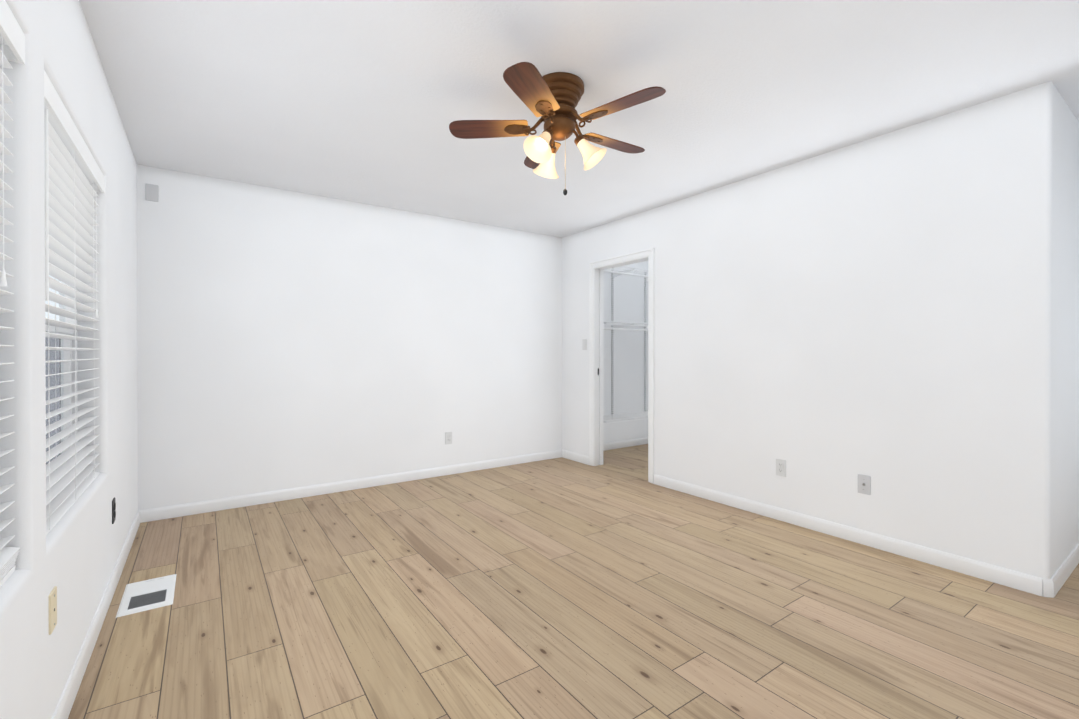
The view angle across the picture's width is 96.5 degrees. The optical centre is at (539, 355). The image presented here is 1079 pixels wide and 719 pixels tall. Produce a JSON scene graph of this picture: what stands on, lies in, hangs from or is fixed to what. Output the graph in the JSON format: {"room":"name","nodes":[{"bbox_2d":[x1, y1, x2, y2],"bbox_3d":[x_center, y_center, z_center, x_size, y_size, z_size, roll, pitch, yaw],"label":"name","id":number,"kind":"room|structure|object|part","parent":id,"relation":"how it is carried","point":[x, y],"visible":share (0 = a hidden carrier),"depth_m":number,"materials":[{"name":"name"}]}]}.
{"room":"empty living room","nodes":[
{"label":"empty living room","id":0,"kind":"room"},
{"bbox_2d":[0,0,137,718],"bbox_3d":[-1.433,-0.070,1.271,0.160,2.440,5.027,0,0,-35],"label":"wall","id":1,"kind":"structure","parent":0,"point":[73,554],"depth_m":1.47,"materials":[{"name":"paint"}]},
{"bbox_2d":[0,0,24,587],"bbox_3d":[-1.054,-0.134,0.793,0.073,1.371,1.042,0,0,-35],"label":"window blinds","id":2,"kind":"object","parent":1,"relation":"attached to","point":[12,42],"visible":1,"depth_m":1.18,"materials":[{"name":"plastic"}]},
{"bbox_2d":[48,586,56,634],"bbox_3d":[-1.431,0.750,1.418,0.007,0.115,0.070,0,0,-35],"label":"outlet","id":3,"kind":"object","parent":1,"relation":"attached to","point":[52,598],"visible":0.9,"depth_m":1.41,"materials":[{"name":"beige plastic"}]},
{"bbox_2d":[45,277,77,476],"bbox_3d":[-1.822,-0.139,1.745,0.055,1.371,1.046,0,0,-35],"label":"window","id":4,"kind":"structure","parent":1,"relation":"in","point":[65,378],"depth_m":2.12,"materials":[{"name":"white plastic"}]},
{"bbox_2d":[45,338,60,463],"bbox_3d":[-1.840,0.207,1.734,0.002,0.592,0.960,0,0,-35],"label":"screen","id":5,"kind":"object","parent":4,"relation":"attached to","point":[51,386],"depth_m":2.02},
{"bbox_3d":[-1.828,-0.139,1.741,0.004,1.285,0.960,0,0,-35],"label":"glass","id":6,"kind":"part","parent":4,"relation":"part of","materials":[{"name":"clear glass"}]},
{"bbox_2d":[44,70,104,534],"bbox_3d":[-1.752,-0.133,1.794,0.073,1.382,1.042,0,0,-35],"label":"window blinds","id":7,"kind":"object","parent":1,"relation":"attached to","point":[74,181],"visible":0.48,"depth_m":1.78,"materials":[{"name":"plastic"}]},
{"bbox_2d":[52,511,139,718],"bbox_3d":[-1.362,1.109,1.326,0.013,0.083,4.787,0,0,-35],"label":"baseboard","id":8,"kind":"structure","parent":1,"relation":"attached to","point":[67,699],"depth_m":1.88,"materials":[{"name":"paint"}]},
{"bbox_2d":[112,498,115,523],"bbox_3d":[-2.102,0.768,2.380,0.009,0.115,0.070,0,0,-35],"label":"outlet","id":9,"kind":"object","parent":1,"relation":"attached to","point":[113,511],"visible":0.96,"depth_m":2.36,"materials":[{"name":"grey plastic"}]},
{"bbox_2d":[137,164,647,510],"bbox_3d":[-0.523,-0.085,4.899,5.805,2.440,0.120,0,0,-35],"label":"wall","id":10,"kind":"structure","parent":0,"point":[286,339],"depth_m":4.01,"materials":[{"name":"paint"}]},
{"bbox_2d":[145,183,157,201],"bbox_3d":[-2.670,-1.120,3.318,0.070,0.115,0.007,0,0,-35],"label":"electrical outlet cover","id":11,"kind":"object","parent":10,"relation":"attached to","point":[151,192],"visible":1,"depth_m":3.31,"materials":[{"name":"grey plastic"}]},
{"bbox_2d":[139,450,561,522],"bbox_3d":[-1.239,1.096,4.322,3.645,0.083,0.013,0,0,-35],"label":"baseboard","id":12,"kind":"structure","parent":10,"relation":"attached to","point":[161,513],"depth_m":3.96,"materials":[{"name":"paint"}]},
{"bbox_2d":[445,432,451,443],"bbox_3d":[-0.863,0.788,4.586,0.070,0.115,0.009,0,0,-35],"label":"outlet","id":13,"kind":"object","parent":10,"relation":"attached to","point":[448,437],"visible":1,"depth_m":4.58,"materials":[{"name":"white plastic"}]},
{"bbox_2d":[603,437,647,450],"bbox_3d":[1.075,1.089,5.938,1.760,0.083,0.013,0,0,-35],"label":"baseboard","id":14,"kind":"structure","parent":10,"relation":"attached to","point":[623,444],"depth_m":5.92,"materials":[{"name":"paint"}]},
{"bbox_2d":[603,266,647,423],"bbox_3d":[1.180,-0.137,5.783,1.739,1.845,0.377,0,0,-35],"label":"closet shelf","id":15,"kind":"object","parent":10,"relation":"attached to","point":[617,325],"visible":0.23,"depth_m":5.79,"materials":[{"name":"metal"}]},
{"bbox_2d":[68,444,1078,718],"bbox_3d":[0.898,1.173,2.904,6.125,0.060,5.387,0,0,-35],"label":"floor","id":16,"kind":"structure","parent":0,"point":[616,586],"depth_m":2.10,"materials":[{"name":"brown wood"}]},
{"bbox_2d":[116,574,176,617],"bbox_3d":[-1.875,1.143,2.311,0.200,0.007,0.366,0,0,-35],"label":"floor vent","id":17,"kind":"object","parent":16,"relation":"in","point":[145,595],"visible":1,"depth_m":2.29,"materials":[{"name":"white metal"}]},
{"bbox_2d":[79,0,1078,237],"bbox_3d":[0.898,-1.327,2.893,6.125,0.060,5.387,0,0,-35],"label":"ceiling","id":18,"kind":"structure","parent":0,"point":[365,101],"depth_m":2.29,"materials":[{"name":"paint"}]},
{"bbox_2d":[449,62,665,194],"bbox_3d":[0.130,-1.029,2.335,0.994,0.530,1.028,0,0,-35],"label":"fan","id":19,"kind":"object","parent":18,"relation":"hanging from","point":[552,100],"visible":1,"depth_m":2.24,"materials":[{"name":"brown wood"}]},
{"label":"blade","id":20,"kind":"part","parent":19,"relation":"part of","materials":[{"name":"brown wood"}]},
{"bbox_3d":[-0.028,-1.096,1.998,0.136,0.006,0.385,-12,-4,21],"label":"blade","id":21,"kind":"part","parent":19,"relation":"part of","materials":[{"name":"brown wood"}]},
{"label":"blade","id":22,"kind":"part","parent":19,"relation":"part of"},
{"bbox_3d":[0.384,-1.098,2.503,0.385,0.006,0.136,0,11,-33],"label":"blade","id":23,"kind":"part","parent":19,"relation":"part of","materials":[{"name":"brown wood"}]},
{"bbox_3d":[0.361,-1.096,2.101,0.385,0.006,0.136,0,11,39],"label":"blade","id":24,"kind":"part","parent":19,"relation":"part of","materials":[{"name":"brown wood"}]},
{"bbox_2d":[562,81,1052,578],"bbox_3d":[1.380,-0.081,3.854,0.120,2.440,3.772,0,0,-35],"label":"wall","id":25,"kind":"structure","parent":0,"point":[830,326],"depth_m":2.88,"materials":[{"name":"paint"}]},
{"bbox_2d":[562,450,588,464],"bbox_3d":[0.380,1.092,5.175,0.013,0.083,0.469,0,0,-35],"label":"baseboard","id":26,"kind":"structure","parent":25,"relation":"attached to","point":[583,459],"depth_m":5.16,"materials":[{"name":"paint"}]},
{"bbox_2d":[582,339,586,349],"bbox_3d":[0.471,-0.112,5.041,0.013,0.115,0.070,0,0,-35],"label":"light switch","id":27,"kind":"object","parent":25,"relation":"attached to","point":[584,344],"visible":1,"depth_m":5.04,"materials":[{"name":"white plastic"}]},
{"bbox_2d":[589,248,654,483],"bbox_3d":[0.814,0.091,4.653,0.141,2.089,0.868,0,0,-35],"label":"door frame","id":28,"kind":"structure","parent":25,"relation":"attached to","point":[650,252],"depth_m":4.93,"materials":[{"name":"paint"}]},
{"bbox_2d":[776,459,785,476],"bbox_3d":[1.668,0.778,3.332,0.009,0.115,0.070,0,0,-35],"label":"outlet","id":29,"kind":"object","parent":25,"relation":"attached to","point":[780,467],"visible":1,"depth_m":3.33,"materials":[{"name":"white plastic"}]},
{"bbox_2d":[654,474,1041,595],"bbox_3d":[1.704,1.100,3.278,0.013,0.083,2.405,0,0,-35],"label":"baseboard","id":30,"kind":"structure","parent":25,"relation":"attached to","point":[1001,575],"depth_m":2.85,"materials":[{"name":"paint"}]},
{"bbox_2d":[858,474,870,494],"bbox_3d":[1.958,0.781,2.909,0.018,0.115,0.070,0,0,-35],"label":"outlet","id":31,"kind":"object","parent":25,"relation":"attached to","point":[864,484],"visible":1,"depth_m":2.91,"materials":[{"name":"grey plastic"}]},
{"bbox_2d":[1050,83,1078,578],"bbox_3d":[3.000,-0.076,2.758,1.478,2.440,0.120,0,0,-35],"label":"wall","id":32,"kind":"structure","parent":0,"point":[1064,536],"depth_m":2.47,"materials":[{"name":"paint"}]},
{"bbox_2d":[1042,578,1053,597],"bbox_3d":[2.412,1.105,2.287,0.039,0.083,0.013,0,0,10],"label":"baseboard","id":33,"kind":"structure","parent":32,"relation":"attached to","point":[1047,587],"depth_m":2.28,"materials":[{"name":"paint"}]},
{"bbox_2d":[1051,543,1078,596],"bbox_3d":[2.989,1.103,2.674,1.358,0.083,0.013,0,0,-35],"label":"baseboard","id":34,"kind":"structure","parent":32,"relation":"attached to","point":[1063,572],"depth_m":2.45,"materials":[{"name":"paint"}]}
]}

